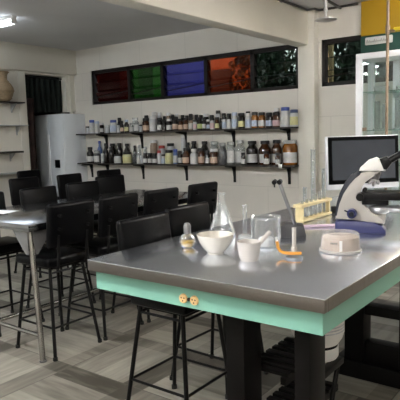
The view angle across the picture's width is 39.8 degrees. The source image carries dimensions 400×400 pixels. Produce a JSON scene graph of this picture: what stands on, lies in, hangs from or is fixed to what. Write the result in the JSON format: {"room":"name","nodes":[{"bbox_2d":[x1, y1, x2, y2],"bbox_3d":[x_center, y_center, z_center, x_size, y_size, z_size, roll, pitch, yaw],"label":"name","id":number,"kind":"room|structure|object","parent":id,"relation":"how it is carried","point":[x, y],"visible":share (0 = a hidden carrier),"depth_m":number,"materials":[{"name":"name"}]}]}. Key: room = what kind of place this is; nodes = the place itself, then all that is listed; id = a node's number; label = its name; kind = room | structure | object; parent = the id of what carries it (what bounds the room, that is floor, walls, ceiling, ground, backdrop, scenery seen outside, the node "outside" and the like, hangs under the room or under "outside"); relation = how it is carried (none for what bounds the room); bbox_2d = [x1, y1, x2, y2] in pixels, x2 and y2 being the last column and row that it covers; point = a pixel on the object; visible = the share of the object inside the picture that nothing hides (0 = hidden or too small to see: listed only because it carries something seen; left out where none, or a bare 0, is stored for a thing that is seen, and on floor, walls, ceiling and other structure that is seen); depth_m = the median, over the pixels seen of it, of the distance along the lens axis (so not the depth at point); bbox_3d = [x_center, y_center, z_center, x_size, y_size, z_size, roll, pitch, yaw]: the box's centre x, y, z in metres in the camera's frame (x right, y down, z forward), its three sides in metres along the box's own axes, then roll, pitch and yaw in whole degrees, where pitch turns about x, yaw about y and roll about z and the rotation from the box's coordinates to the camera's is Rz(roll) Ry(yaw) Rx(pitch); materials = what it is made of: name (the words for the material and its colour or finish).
{"room":"science classroom","nodes":[
{"label":"science classroom","id":0,"kind":"room"},
{"bbox_2d":[0,69,75,236],"bbox_3d":[-4.648,-0.408,5.086,0.150,2.750,8.932,4,8,37],"label":"wall","id":1,"kind":"structure","parent":0,"point":[9,141],"depth_m":7.65,"materials":[{"name":"paint"}]},
{"bbox_2d":[0,151,23,160],"bbox_3d":[-2.920,-0.533,7.103,0.170,0.140,1.430,4,8,37],"label":"wall shelf","id":2,"kind":"object","parent":1,"relation":"attached to","point":[11,153],"visible":1,"depth_m":7.54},
{"bbox_2d":[0,101,24,112],"bbox_3d":[-2.917,-1.197,7.052,0.170,0.140,1.500,4,8,37],"label":"wall shelf","id":3,"kind":"object","parent":1,"relation":"attached to","point":[12,104],"visible":1,"depth_m":7.54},
{"bbox_2d":[0,71,14,100],"bbox_3d":[-2.630,-1.492,7.261,0.370,0.380,0.370,4,8,37],"label":"vase","id":4,"kind":"object","parent":3,"relation":"on","point":[7,91],"visible":1,"depth_m":7.17,"materials":[{"name":"ceramic"}]},
{"bbox_2d":[17,71,30,170],"bbox_3d":[-2.470,-0.613,7.843,0.032,2.390,0.120,4,8,37],"label":"trim","id":5,"kind":"structure","parent":1,"relation":"attached to","point":[20,74],"depth_m":7.77,"materials":[{"name":"paint"}]},
{"bbox_2d":[26,98,37,169],"bbox_3d":[-2.401,-0.519,7.971,0.068,1.869,0.158,4,8,37],"label":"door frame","id":6,"kind":"structure","parent":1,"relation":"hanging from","point":[30,102],"depth_m":7.91,"materials":[{"name":"brown wood"}]},
{"bbox_2d":[0,41,76,74],"bbox_3d":[-4.593,-1.589,4.880,0.070,0.360,8.932,4,8,37],"label":"ceiling beam","id":7,"kind":"structure","parent":1,"relation":"attached to","point":[13,56],"depth_m":7.82,"materials":[{"name":"paint"}]},
{"bbox_2d":[25,76,61,79],"bbox_3d":[-2.329,-1.788,8.078,0.020,0.020,0.760,4,8,37],"label":"curtain rod","id":8,"kind":"object","parent":1,"relation":"attached to","point":[25,76],"visible":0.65,"depth_m":8.12,"materials":[{"name":"black metal"}]},
{"bbox_2d":[25,78,61,112],"bbox_3d":[-2.292,-1.526,8.139,0.081,0.495,0.657,4,8,37],"label":"curtain","id":9,"kind":"object","parent":8,"relation":"hanging from","point":[46,94],"visible":0.91,"depth_m":8.15,"materials":[{"name":"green fabric"}]},
{"bbox_2d":[68,75,72,113],"bbox_3d":[-1.943,-0.707,8.516,0.014,2.390,0.040,4,8,37],"label":"trim","id":10,"kind":"structure","parent":1,"relation":"attached to","point":[69,76],"depth_m":8.40,"materials":[{"name":"paint"}]},
{"bbox_2d":[25,75,69,115],"bbox_3d":[-2.716,-0.803,8.618,1.050,2.600,1.132,4,8,37],"label":"wall","id":11,"kind":"structure","parent":0,"point":[38,113],"depth_m":8.93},
{"bbox_2d":[0,0,368,50],"bbox_3d":[-1.328,-1.622,2.356,10.710,0.120,9.282,4,8,37],"label":"ceiling","id":12,"kind":"structure","parent":0,"point":[74,25],"depth_m":6.41,"materials":[{"name":"paint"}]},
{"bbox_2d":[0,15,16,27],"bbox_3d":[-2.473,-1.947,6.243,1.260,0.085,0.070,4,8,37],"label":"tube light","id":13,"kind":"object","parent":12,"relation":"attached to","point":[11,19],"visible":1,"depth_m":5.89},
{"bbox_2d":[0,20,12,27],"bbox_3d":[-2.472,-1.927,6.245,1.200,0.045,0.070,4,8,37],"label":"diffuser","id":14,"kind":"object","parent":13,"relation":"attached to","point":[3,23],"depth_m":5.92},
{"bbox_2d":[315,0,341,21],"bbox_3d":[1.335,-1.894,5.544,0.208,0.235,0.559,4,8,37],"label":"shower","id":15,"kind":"object","parent":12,"relation":"hanging from","point":[325,18],"visible":1,"depth_m":5.40,"materials":[{"name":"silver metal"}]},
{"bbox_2d":[0,233,399,399],"bbox_3d":[-1.250,1.217,2.692,10.710,0.100,9.282,4,8,37],"label":"floor","id":16,"kind":"structure","parent":0,"point":[85,368],"depth_m":3.71,"materials":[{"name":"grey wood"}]},
{"bbox_2d":[0,191,44,336],"bbox_3d":[-1.555,0.468,4.311,0.477,1.028,0.421,4,8,37],"label":"bar stool","id":17,"kind":"object","parent":16,"relation":"on","point":[8,244],"visible":0.62,"depth_m":4.29,"materials":[{"name":"black metal"}]},
{"bbox_2d":[8,176,68,277],"bbox_3d":[-1.758,0.273,6.006,0.477,1.028,0.421,3,8,34],"label":"bar stool","id":18,"kind":"object","parent":16,"relation":"on","point":[16,184],"visible":0.33,"depth_m":5.97,"materials":[{"name":"leather"}]},
{"bbox_2d":[17,169,59,247],"bbox_3d":[-2.138,0.115,7.435,0.477,1.028,0.421,3,8,31],"label":"bar stool","id":19,"kind":"object","parent":16,"relation":"on","point":[27,173],"visible":0.19,"depth_m":7.47,"materials":[{"name":"leather"}]},
{"bbox_2d":[19,185,95,315],"bbox_3d":[-1.232,0.407,4.751,0.477,1.028,0.421,3,8,34],"label":"bar stool","id":20,"kind":"object","parent":16,"relation":"on","point":[46,193],"visible":0.39,"depth_m":4.78,"materials":[{"name":"leather"}]},
{"bbox_2d":[16,199,101,361],"bbox_3d":[-0.989,0.511,3.816,0.477,1.028,0.421,4,8,37],"label":"bar stool","id":21,"kind":"object","parent":16,"relation":"on","point":[67,223],"visible":0.98,"depth_m":3.69,"materials":[{"name":"black leather"}]},
{"bbox_2d":[35,114,87,195],"bbox_3d":[-2.143,-0.406,8.537,0.720,1.800,0.434,4,8,37],"label":"tall cabinet","id":22,"kind":"object","parent":16,"relation":"on","point":[59,148],"visible":0.62,"depth_m":8.29,"materials":[{"name":"metal"}]},
{"bbox_2d":[56,173,88,257],"bbox_3d":[-1.355,0.211,6.435,0.477,1.028,0.421,3,8,31],"label":"bar stool","id":23,"kind":"object","parent":16,"relation":"on","point":[62,180],"visible":0.22,"depth_m":6.38,"materials":[{"name":"leather"}]},
{"bbox_2d":[65,180,100,299],"bbox_3d":[-0.953,0.348,5.184,0.477,1.028,0.421,4,9,39],"label":"bar stool","id":24,"kind":"object","parent":16,"relation":"on","point":[78,189],"visible":0.25,"depth_m":5.19,"materials":[{"name":"leather"}]},
{"bbox_2d":[65,192,143,340],"bbox_3d":[-0.726,0.463,4.160,0.477,1.028,0.421,3,8,36],"label":"bar stool","id":25,"kind":"object","parent":16,"relation":"on","point":[111,209],"visible":0.72,"depth_m":3.98,"materials":[{"name":"leather"}]},
{"bbox_2d":[0,189,210,362],"bbox_3d":[-0.861,0.472,4.649,1.110,0.902,2.030,4,8,37],"label":"steel table","id":26,"kind":"object","parent":16,"relation":"on","point":[28,224],"visible":0.4,"depth_m":3.69,"materials":[{"name":"metal"}]},
{"bbox_2d":[97,169,120,236],"bbox_3d":[-1.012,0.129,7.051,0.477,1.028,0.421,4,9,40],"label":"bar stool","id":27,"kind":"object","parent":16,"relation":"on","point":[111,171],"visible":0.13,"depth_m":7.08,"materials":[{"name":"leather"}]},
{"bbox_2d":[95,174,142,216],"bbox_3d":[-0.827,0.255,5.942,0.477,1.028,0.421,5,9,43],"label":"bar stool","id":28,"kind":"object","parent":16,"relation":"on","point":[112,183],"visible":0.25,"depth_m":5.99,"materials":[{"name":"black metal"}]},
{"bbox_2d":[111,187,178,322],"bbox_3d":[-0.438,0.413,4.514,0.477,1.028,0.421,4,9,38],"label":"bar stool","id":29,"kind":"object","parent":16,"relation":"on","point":[155,201],"visible":0.21,"depth_m":4.31,"materials":[{"name":"leather"}]},
{"bbox_2d":[116,212,226,399],"bbox_3d":[-0.130,0.602,2.845,0.477,1.028,0.421,4,8,37],"label":"bar stool","id":30,"kind":"object","parent":16,"relation":"on","point":[151,228],"visible":0.52,"depth_m":2.81,"materials":[{"name":"black metal"}]},
{"bbox_2d":[187,181,217,227],"bbox_3d":[-0.108,0.351,4.963,0.477,1.028,0.421,4,9,39],"label":"bar stool","id":31,"kind":"object","parent":16,"relation":"on","point":[207,191],"visible":0.2,"depth_m":4.79,"materials":[{"name":"leather"}]},
{"bbox_2d":[164,201,267,398],"bbox_3d":[0.087,0.547,3.261,0.477,1.028,0.421,4,9,39],"label":"bar stool","id":32,"kind":"object","parent":16,"relation":"on","point":[197,215],"visible":0.35,"depth_m":3.29,"materials":[{"name":"leather"}]},
{"bbox_2d":[87,195,399,399],"bbox_3d":[0.889,0.506,3.365,1.173,1.034,3.037,4,8,37],"label":"workbench","id":33,"kind":"object","parent":16,"relation":"on","point":[310,296],"depth_m":2.24,"materials":[{"name":"metal"}]},
{"bbox_2d":[179,222,195,248],"bbox_3d":[-0.060,0.169,2.658,0.080,0.122,0.080,4,8,37],"label":"lamp","id":34,"kind":"object","parent":33,"relation":"on","point":[187,244],"visible":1,"depth_m":2.64,"materials":[{"name":"clear glass"}]},
{"bbox_2d":[179,293,198,304],"bbox_3d":[-0.045,0.392,2.176,0.094,0.039,0.008,4,8,37],"label":"outlet","id":35,"kind":"object","parent":33,"relation":"attached to","point":[184,298],"depth_m":2.18,"materials":[{"name":"plastic"}]},
{"bbox_2d":[197,231,233,254],"bbox_3d":[0.070,0.199,2.515,0.171,0.090,0.171,4,8,37],"label":"bowl","id":36,"kind":"object","parent":33,"relation":"on","point":[213,242],"visible":1,"depth_m":2.47,"materials":[{"name":"ceramic"}]},
{"bbox_2d":[209,192,235,235],"bbox_3d":[0.116,0.075,2.947,0.148,0.231,0.148,4,8,37],"label":"flask","id":37,"kind":"object","parent":33,"relation":"on","point":[217,192],"visible":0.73,"depth_m":2.94,"materials":[{"name":"clear glass"}]},
{"bbox_2d":[87,195,399,300],"bbox_3d":[0.864,0.130,3.332,1.139,0.006,3.039,4,8,37],"label":"countertop","id":38,"kind":"structure","parent":33,"relation":"on","point":[319,275],"depth_m":2.38,"materials":[{"name":"metal"}]},
{"bbox_2d":[237,239,260,261],"bbox_3d":[0.209,0.216,2.360,0.102,0.084,0.102,4,8,37],"label":"mortar","id":39,"kind":"object","parent":33,"relation":"on","point":[248,249],"visible":1,"depth_m":2.32,"materials":[{"name":"ceramic"}]},
{"bbox_2d":[258,230,270,245],"bbox_3d":[0.255,0.183,2.356,0.102,0.108,0.019,-2,7,0],"label":"pestle","id":40,"kind":"object","parent":39,"relation":"in","point":[267,234],"visible":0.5,"depth_m":2.35,"materials":[{"name":"ceramic"}]},
{"bbox_2d":[250,215,281,248],"bbox_3d":[0.314,0.149,2.642,0.152,0.145,0.152,4,8,37],"label":"glass beaker","id":41,"kind":"object","parent":33,"relation":"on","point":[268,243],"visible":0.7,"depth_m":2.62,"materials":[{"name":"glass"}]},
{"bbox_2d":[261,337,294,385],"bbox_3d":[0.387,0.685,2.400,0.200,0.045,0.410,4,8,37],"label":"slatted shelf","id":42,"kind":"object","parent":33,"relation":"attached to","point":[279,359],"depth_m":2.32,"materials":[{"name":"black paint"}]},
{"bbox_2d":[272,179,305,237],"bbox_3d":[0.458,0.039,2.861,0.173,0.304,0.109,-1,7,6],"label":"instrument","id":43,"kind":"object","parent":33,"relation":"on","point":[286,226],"visible":0.96,"depth_m":2.83,"materials":[{"name":"metal"}]},
{"bbox_2d":[266,379,337,399],"bbox_3d":[0.423,0.898,2.465,0.200,0.045,0.510,4,8,37],"label":"slatted shelf","id":44,"kind":"object","parent":33,"relation":"attached to","point":[287,392],"depth_m":2.52,"materials":[{"name":"black paint"}]},
{"bbox_2d":[293,197,331,222],"bbox_3d":[0.707,0.061,3.448,0.060,0.110,0.430,4,8,37],"label":"test tube rack","id":45,"kind":"object","parent":33,"relation":"on","point":[299,208],"visible":0.93,"depth_m":3.39,"materials":[{"name":"yellow wood"}]},
{"bbox_2d":[291,321,344,361],"bbox_3d":[0.485,0.519,2.279,0.217,0.250,0.216,4,8,37],"label":"plastic jug","id":46,"kind":"object","parent":33,"relation":"on","point":[333,337],"visible":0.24,"depth_m":2.21,"materials":[{"name":"plastic"}]},
{"bbox_2d":[304,224,334,227],"bbox_3d":[0.683,0.145,3.132,0.268,0.017,0.018,-2,7,-4],"label":"pipette","id":47,"kind":"object","parent":33,"relation":"on","point":[313,225],"visible":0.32,"depth_m":3.12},
{"bbox_2d":[319,233,361,254],"bbox_3d":[0.634,0.187,2.496,0.188,0.088,0.189,4,8,37],"label":"plastic container","id":48,"kind":"object","parent":33,"relation":"on","point":[332,243],"visible":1,"depth_m":2.43,"materials":[{"name":"plastic"}]},
{"bbox_2d":[325,135,398,191],"bbox_3d":[1.232,-0.239,4.203,0.597,0.499,0.150,-3,7,-12],"label":"computer monitor","id":49,"kind":"object","parent":33,"relation":"on","point":[344,155],"visible":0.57,"depth_m":4.16,"materials":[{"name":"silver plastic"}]},
{"bbox_2d":[335,151,399,233],"bbox_3d":[0.906,-0.043,2.896,0.386,0.436,0.162,1,7,20],"label":"microscope","id":50,"kind":"object","parent":33,"relation":"on","point":[352,213],"visible":1,"depth_m":2.89,"materials":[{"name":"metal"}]},
{"bbox_2d":[387,205,399,212],"bbox_3d":[1.025,0.046,2.843,0.124,0.026,0.123,1,7,20],"label":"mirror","id":51,"kind":"object","parent":50,"relation":"attached to","point":[394,208],"depth_m":2.82,"materials":[{"name":"silver metal"}]},
{"bbox_2d":[355,49,399,189],"bbox_3d":[2.070,-0.315,5.234,1.100,2.165,0.360,4,8,37],"label":"tall cabinet","id":52,"kind":"object","parent":16,"relation":"on","point":[371,58],"visible":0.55,"depth_m":5.40,"materials":[{"name":"white paint"}]},
{"bbox_2d":[367,89,399,93],"bbox_3d":[2.047,-1.027,5.146,0.980,0.010,0.280,4,8,37],"label":"glass shelf","id":53,"kind":"object","parent":52,"relation":"attached to","point":[394,91],"depth_m":5.33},
{"bbox_2d":[384,0,399,292],"bbox_3d":[1.669,-0.538,4.725,0.190,2.748,0.040,4,8,37],"label":"riser pipe","id":54,"kind":"object","parent":16,"relation":"on","point":[388,31],"visible":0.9,"depth_m":4.68,"materials":[{"name":"gold metal"}]},
{"bbox_2d":[73,2,399,226],"bbox_3d":[1.860,-0.675,5.834,9.610,2.750,0.150,4,8,37],"label":"wall","id":55,"kind":"structure","parent":0,"point":[253,187],"depth_m":6.91,"materials":[{"name":"paint"}]},
{"bbox_2d":[76,127,298,148],"bbox_3d":[-0.342,-0.793,7.253,3.598,0.230,0.231,4,8,37],"label":"wall shelf","id":56,"kind":"object","parent":55,"relation":"attached to","point":[287,129],"visible":0.87,"depth_m":6.96,"materials":[{"name":"black metal"}]},
{"bbox_2d":[89,120,94,132],"bbox_3d":[-1.579,-1.071,8.082,0.083,0.195,0.083,1,7,19],"label":"bottle","id":57,"kind":"object","parent":56,"relation":"on","point":[91,122],"visible":0.94,"depth_m":8.05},
{"bbox_2d":[110,120,116,132],"bbox_3d":[-1.226,-1.042,7.828,0.099,0.178,0.100,0,7,14],"label":"bottle","id":58,"kind":"object","parent":56,"relation":"on","point":[113,125],"visible":1,"depth_m":7.79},
{"bbox_2d":[142,118,149,131],"bbox_3d":[-0.727,-1.012,7.450,0.097,0.180,0.098,0,7,13],"label":"bottle","id":59,"kind":"object","parent":56,"relation":"on","point":[145,124],"visible":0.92,"depth_m":7.41,"materials":[{"name":"orange glass"}]},
{"bbox_2d":[149,116,156,130],"bbox_3d":[-0.624,-1.018,7.374,0.102,0.203,0.103,-1,7,4],"label":"bottle","id":60,"kind":"object","parent":56,"relation":"on","point":[152,122],"visible":0.94,"depth_m":7.33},
{"bbox_2d":[157,118,162,130],"bbox_3d":[-0.532,-0.996,7.288,0.072,0.176,0.072,1,7,20],"label":"bottle","id":61,"kind":"object","parent":56,"relation":"on","point":[159,120],"visible":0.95,"depth_m":7.26,"materials":[{"name":"brown glass"}]},
{"bbox_2d":[166,119,171,130],"bbox_3d":[-0.401,-0.979,7.196,0.080,0.155,0.080,-1,7,8],"label":"bottle","id":62,"kind":"object","parent":56,"relation":"on","point":[169,121],"visible":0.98,"depth_m":7.17,"materials":[{"name":"brown glass"}]},
{"bbox_2d":[172,117,177,130],"bbox_3d":[-0.321,-0.985,7.133,0.079,0.178,0.079,-1,7,1],"label":"bottle","id":63,"kind":"object","parent":56,"relation":"on","point":[174,119],"visible":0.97,"depth_m":7.10,"materials":[{"name":"brown glass"}]},
{"bbox_2d":[183,118,188,129],"bbox_3d":[-0.179,-0.965,7.019,0.063,0.157,0.064,0,7,14],"label":"bottle","id":64,"kind":"object","parent":56,"relation":"on","point":[185,122],"visible":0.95,"depth_m":6.99,"materials":[{"name":"orange glass"}]},
{"bbox_2d":[197,117,201,129],"bbox_3d":[-0.004,-0.953,6.889,0.068,0.154,0.068,-1,7,3],"label":"bottle","id":65,"kind":"object","parent":56,"relation":"on","point":[199,119],"visible":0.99,"depth_m":6.86,"materials":[{"name":"brown glass"}]},
{"bbox_2d":[231,112,237,128],"bbox_3d":[0.412,-0.946,6.578,0.075,0.190,0.076,-1,7,8],"label":"bottle","id":66,"kind":"object","parent":56,"relation":"on","point":[234,118],"visible":0.98,"depth_m":6.55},
{"bbox_2d":[238,113,244,127],"bbox_3d":[0.489,-0.936,6.527,0.085,0.180,0.086,0,7,14],"label":"bottle","id":67,"kind":"object","parent":56,"relation":"on","point":[241,119],"visible":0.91,"depth_m":6.49,"materials":[{"name":"brown glass"}]},
{"bbox_2d":[245,113,250,127],"bbox_3d":[0.564,-0.927,6.464,0.074,0.172,0.075,0,7,10],"label":"bottle","id":68,"kind":"object","parent":56,"relation":"on","point":[248,115],"visible":0.92,"depth_m":6.43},
{"bbox_2d":[251,112,257,127],"bbox_3d":[0.635,-0.928,6.414,0.081,0.182,0.082,1,7,21],"label":"bottle","id":69,"kind":"object","parent":56,"relation":"on","point":[254,118],"visible":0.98,"depth_m":6.38,"materials":[{"name":"orange glass"}]},
{"bbox_2d":[258,112,264,127],"bbox_3d":[0.710,-0.920,6.358,0.081,0.175,0.081,1,7,21],"label":"bottle","id":70,"kind":"object","parent":56,"relation":"on","point":[261,119],"visible":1,"depth_m":6.33,"materials":[{"name":"orange glass"}]},
{"bbox_2d":[266,112,271,127],"bbox_3d":[0.787,-0.912,6.298,0.077,0.168,0.078,1,7,18],"label":"bottle","id":71,"kind":"object","parent":56,"relation":"on","point":[268,114],"visible":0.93,"depth_m":6.27,"materials":[{"name":"brown glass"}]},
{"bbox_2d":[272,112,279,126],"bbox_3d":[0.860,-0.907,6.249,0.087,0.167,0.087,-1,7,7],"label":"bottle","id":72,"kind":"object","parent":56,"relation":"on","point":[275,118],"visible":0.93,"depth_m":6.21,"materials":[{"name":"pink glass"}]},
{"bbox_2d":[280,107,289,126],"bbox_3d":[0.954,-0.929,6.189,0.109,0.218,0.109,0,7,13],"label":"bottle","id":73,"kind":"object","parent":56,"relation":"on","point":[285,114],"visible":0.99,"depth_m":6.15,"materials":[{"name":"plastic"}]},
{"bbox_2d":[290,109,298,126],"bbox_3d":[1.040,-0.907,6.119,0.098,0.188,0.098,0,7,16],"label":"bottle","id":74,"kind":"object","parent":56,"relation":"on","point":[294,122],"visible":1,"depth_m":6.08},
{"bbox_2d":[77,162,298,183],"bbox_3d":[-0.334,-0.374,7.298,3.598,0.248,0.243,4,8,37],"label":"wall shelf","id":75,"kind":"object","parent":55,"relation":"attached to","point":[288,167],"visible":0.86,"depth_m":6.94,"materials":[{"name":"black metal"}]},
{"bbox_2d":[87,147,93,162],"bbox_3d":[-1.623,-0.668,8.185,0.104,0.232,0.104,-1,7,3],"label":"bottle","id":76,"kind":"object","parent":75,"relation":"on","point":[90,154],"visible":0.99,"depth_m":8.15,"materials":[{"name":"brown glass"}]},
{"bbox_2d":[94,150,100,162],"bbox_3d":[-1.508,-0.635,8.097,0.096,0.181,0.096,0,7,16],"label":"bottle","id":77,"kind":"object","parent":75,"relation":"on","point":[97,159],"visible":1,"depth_m":8.06,"materials":[{"name":"grey glass"}]},
{"bbox_2d":[104,144,108,162],"bbox_3d":[-1.345,-0.669,7.950,0.065,0.274,0.064,0,7,9],"label":"bottle","id":78,"kind":"object","parent":75,"relation":"on","point":[106,153],"visible":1,"depth_m":7.93,"materials":[{"name":"brown glass"}]},
{"bbox_2d":[109,147,113,162],"bbox_3d":[-1.266,-0.643,7.899,0.074,0.231,0.073,0,7,10],"label":"bottle","id":79,"kind":"object","parent":75,"relation":"on","point":[111,153],"visible":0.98,"depth_m":7.87,"materials":[{"name":"brown glass"}]},
{"bbox_2d":[114,154,121,162],"bbox_3d":[-1.168,-0.587,7.851,0.106,0.126,0.106,0,7,12],"label":"bottle","id":80,"kind":"object","parent":75,"relation":"on","point":[117,157],"visible":0.97,"depth_m":7.81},
{"bbox_2d":[116,143,122,162],"bbox_3d":[-1.158,-0.680,7.971,0.089,0.281,0.088,-1,7,4],"label":"bottle","id":81,"kind":"object","parent":75,"relation":"on","point":[119,150],"visible":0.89,"depth_m":7.93,"materials":[{"name":"brown glass"}]},
{"bbox_2d":[123,152,131,162],"bbox_3d":[-1.019,-0.595,7.751,0.129,0.157,0.130,-1,7,4],"label":"bottle","id":82,"kind":"object","parent":75,"relation":"on","point":[127,157],"visible":0.96,"depth_m":7.70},
{"bbox_2d":[150,140,157,155],"bbox_3d":[-0.631,-0.662,7.564,0.103,0.313,0.102,0,7,15],"label":"bottle","id":83,"kind":"object","parent":75,"relation":"on","point":[153,143],"visible":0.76,"depth_m":7.51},
{"bbox_2d":[165,150,172,163],"bbox_3d":[-0.406,-0.567,7.273,0.107,0.180,0.107,0,7,16],"label":"bottle","id":84,"kind":"object","parent":75,"relation":"on","point":[169,153],"visible":0.99,"depth_m":7.23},
{"bbox_2d":[173,149,177,163],"bbox_3d":[-0.319,-0.564,7.179,0.062,0.192,0.062,0,7,14],"label":"bottle","id":85,"kind":"object","parent":75,"relation":"on","point":[175,154],"visible":1,"depth_m":7.16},
{"bbox_2d":[181,135,185,152],"bbox_3d":[-0.220,-0.671,7.275,0.061,0.376,0.060,1,7,19],"label":"bottle","id":86,"kind":"object","parent":75,"relation":"on","point":[183,145],"visible":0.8,"depth_m":7.24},
{"bbox_2d":[182,148,189,163],"bbox_3d":[-0.178,-0.567,7.098,0.104,0.208,0.105,1,7,22],"label":"bottle","id":87,"kind":"object","parent":75,"relation":"on","point":[185,155],"visible":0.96,"depth_m":7.06,"materials":[{"name":"orange glass"}]},
{"bbox_2d":[190,149,197,163],"bbox_3d":[-0.075,-0.553,7.020,0.100,0.193,0.101,0,7,12],"label":"bottle","id":88,"kind":"object","parent":75,"relation":"on","point":[193,156],"visible":0.99,"depth_m":6.98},
{"bbox_2d":[198,148,204,163],"bbox_3d":[0.018,-0.551,6.944,0.094,0.203,0.094,1,7,19],"label":"bottle","id":89,"kind":"object","parent":75,"relation":"on","point":[201,154],"visible":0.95,"depth_m":6.91,"materials":[{"name":"orange glass"}]},
{"bbox_2d":[205,150,209,163],"bbox_3d":[0.091,-0.529,6.869,0.058,0.171,0.058,1,7,20],"label":"bottle","id":90,"kind":"object","parent":75,"relation":"on","point":[207,155],"visible":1,"depth_m":6.85,"materials":[{"name":"brown glass"}]},
{"bbox_2d":[210,148,217,164],"bbox_3d":[0.173,-0.538,6.836,0.106,0.194,0.106,1,7,21],"label":"bottle","id":91,"kind":"object","parent":75,"relation":"on","point":[213,152],"visible":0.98,"depth_m":6.79,"materials":[{"name":"orange glass"}]},
{"bbox_2d":[218,143,226,164],"bbox_3d":[0.277,-0.566,6.756,0.108,0.262,0.106,-1,7,5],"label":"bottle","id":92,"kind":"object","parent":75,"relation":"on","point":[222,152],"visible":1,"depth_m":6.72,"materials":[{"name":"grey glass"}]},
{"bbox_2d":[227,151,234,164],"bbox_3d":[0.373,-0.564,6.672,0.093,0.274,0.093,1,7,20],"label":"bottle","id":93,"kind":"object","parent":75,"relation":"on","point":[230,154],"visible":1,"depth_m":6.64,"materials":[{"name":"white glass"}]},
{"bbox_2d":[235,143,245,161],"bbox_3d":[0.487,-0.580,6.712,0.129,0.289,0.130,1,7,17],"label":"bottle","id":94,"kind":"object","parent":75,"relation":"on","point":[237,154],"visible":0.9,"depth_m":6.66,"materials":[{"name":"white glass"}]},
{"bbox_2d":[246,141,257,164],"bbox_3d":[0.622,-0.566,6.601,0.143,0.279,0.144,0,7,14],"label":"bottle","id":95,"kind":"object","parent":75,"relation":"on","point":[252,150],"visible":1,"depth_m":6.55,"materials":[{"name":"brown glass"}]},
{"bbox_2d":[259,140,271,164],"bbox_3d":[0.764,-0.557,6.492,0.149,0.280,0.149,-1,7,3],"label":"bottle","id":96,"kind":"object","parent":75,"relation":"on","point":[264,146],"visible":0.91,"depth_m":6.44,"materials":[{"name":"orange glass"}]},
{"bbox_2d":[263,151,269,164],"bbox_3d":[0.764,-0.480,6.354,0.070,0.159,0.070,0,7,10],"label":"bottle","id":97,"kind":"object","parent":75,"relation":"on","point":[266,158],"visible":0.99,"depth_m":6.33,"materials":[{"name":"orange glass"}]},
{"bbox_2d":[271,140,281,164],"bbox_3d":[0.891,-0.554,6.410,0.126,0.287,0.126,1,7,21],"label":"bottle","id":98,"kind":"object","parent":75,"relation":"on","point":[276,148],"visible":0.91,"depth_m":6.37,"materials":[{"name":"orange glass"}]},
{"bbox_2d":[283,140,297,164],"bbox_3d":[1.025,-0.540,6.281,0.170,0.281,0.170,0,7,13],"label":"bottle","id":99,"kind":"object","parent":75,"relation":"on","point":[290,150],"visible":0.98,"depth_m":6.21,"materials":[{"name":"orange glass"}]},
{"bbox_2d":[92,45,297,104],"bbox_3d":[-0.230,-1.594,7.270,3.412,0.499,0.094,4,8,37],"label":"window","id":100,"kind":"structure","parent":55,"relation":"in","point":[232,72],"depth_m":7.23,"materials":[{"name":"glass"}]},
{"bbox_2d":[99,0,307,46],"bbox_3d":[-1.530,-1.393,2.573,0.170,0.375,8.932,4,8,37],"label":"ceiling beam","id":101,"kind":"structure","parent":55,"relation":"attached to","point":[271,20],"depth_m":4.96,"materials":[{"name":"paint"}]},
{"bbox_2d":[278,0,358,10],"bbox_3d":[-1.231,-1.550,2.374,0.531,0.031,8.812,4,8,37],"label":"conduit","id":102,"kind":"object","parent":55,"relation":"attached to","point":[284,1],"visible":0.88,"depth_m":5.76,"materials":[{"name":"metal"}]},
{"bbox_2d":[322,35,392,86],"bbox_3d":[2.011,-1.456,5.583,1.645,0.499,0.094,4,8,37],"label":"window","id":103,"kind":"structure","parent":55,"relation":"in","point":[325,43],"depth_m":5.94,"materials":[{"name":"metal"}]},
{"bbox_2d":[361,32,399,63],"bbox_3d":[2.148,-1.521,5.381,1.190,0.280,0.028,4,8,37],"label":"board","id":104,"kind":"object","parent":55,"relation":"attached to","point":[395,44],"visible":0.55,"depth_m":5.61,"materials":[{"name":"paint"}]},
{"bbox_2d":[365,34,392,44],"bbox_3d":[1.808,-1.620,5.596,0.280,0.076,0.017,4,8,37],"label":"wall sign","id":105,"kind":"object","parent":104,"relation":"attached to","point":[378,39],"visible":0.92,"depth_m":5.60,"materials":[{"name":"plastic"}]},
{"bbox_2d":[361,0,399,36],"bbox_3d":[2.140,-1.834,5.345,1.190,0.346,0.028,4,8,37],"label":"board","id":106,"kind":"object","parent":55,"relation":"attached to","point":[373,12],"visible":1,"depth_m":5.59,"materials":[{"name":"paint"}]},
{"bbox_2d":[298,10,318,202],"bbox_3d":[1.210,-0.696,6.162,0.195,2.750,0.110,4,8,37],"label":"wall column","id":107,"kind":"structure","parent":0,"point":[307,54],"depth_m":6.08,"materials":[{"name":"paint"}]},
{"label":"outside","id":108,"kind":"structure","parent":0,"visible":0},
{"bbox_3d":[1.530,0.545,7.899,15.000,0.100,2.450,4,8,37],"label":"ground","id":109,"kind":"structure","parent":108,"visible":0},
{"bbox_2d":[257,50,295,87],"bbox_3d":[1.015,-1.096,7.924,1.323,3.184,1.108,4,8,37],"label":"shrub","id":110,"kind":"object","parent":109,"relation":"on","point":[274,57],"visible":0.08,"depth_m":7.51,"materials":[{"name":"green plant"}]},
{"bbox_2d":[257,52,385,85],"bbox_3d":[2.229,-2.096,8.612,15.000,5.100,0.100,4,8,37],"label":"wall","id":111,"kind":"structure","parent":109,"relation":"on","point":[382,74],"depth_m":8.25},
{"bbox_2d":[328,45,333,81],"bbox_3d":[1.511,-0.796,6.384,0.050,2.920,0.050,4,8,37],"label":"timber post","id":112,"kind":"object","parent":109,"relation":"on","point":[330,47],"visible":0.02,"depth_m":6.28,"materials":[{"name":"wood"}]},
{"bbox_2d":[334,41,380,81],"bbox_3d":[1.925,-1.025,7.197,0.941,3.164,0.990,4,8,37],"label":"shrub","id":113,"kind":"object","parent":109,"relation":"on","point":[352,47],"visible":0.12,"depth_m":6.94,"materials":[{"name":"green plant"}]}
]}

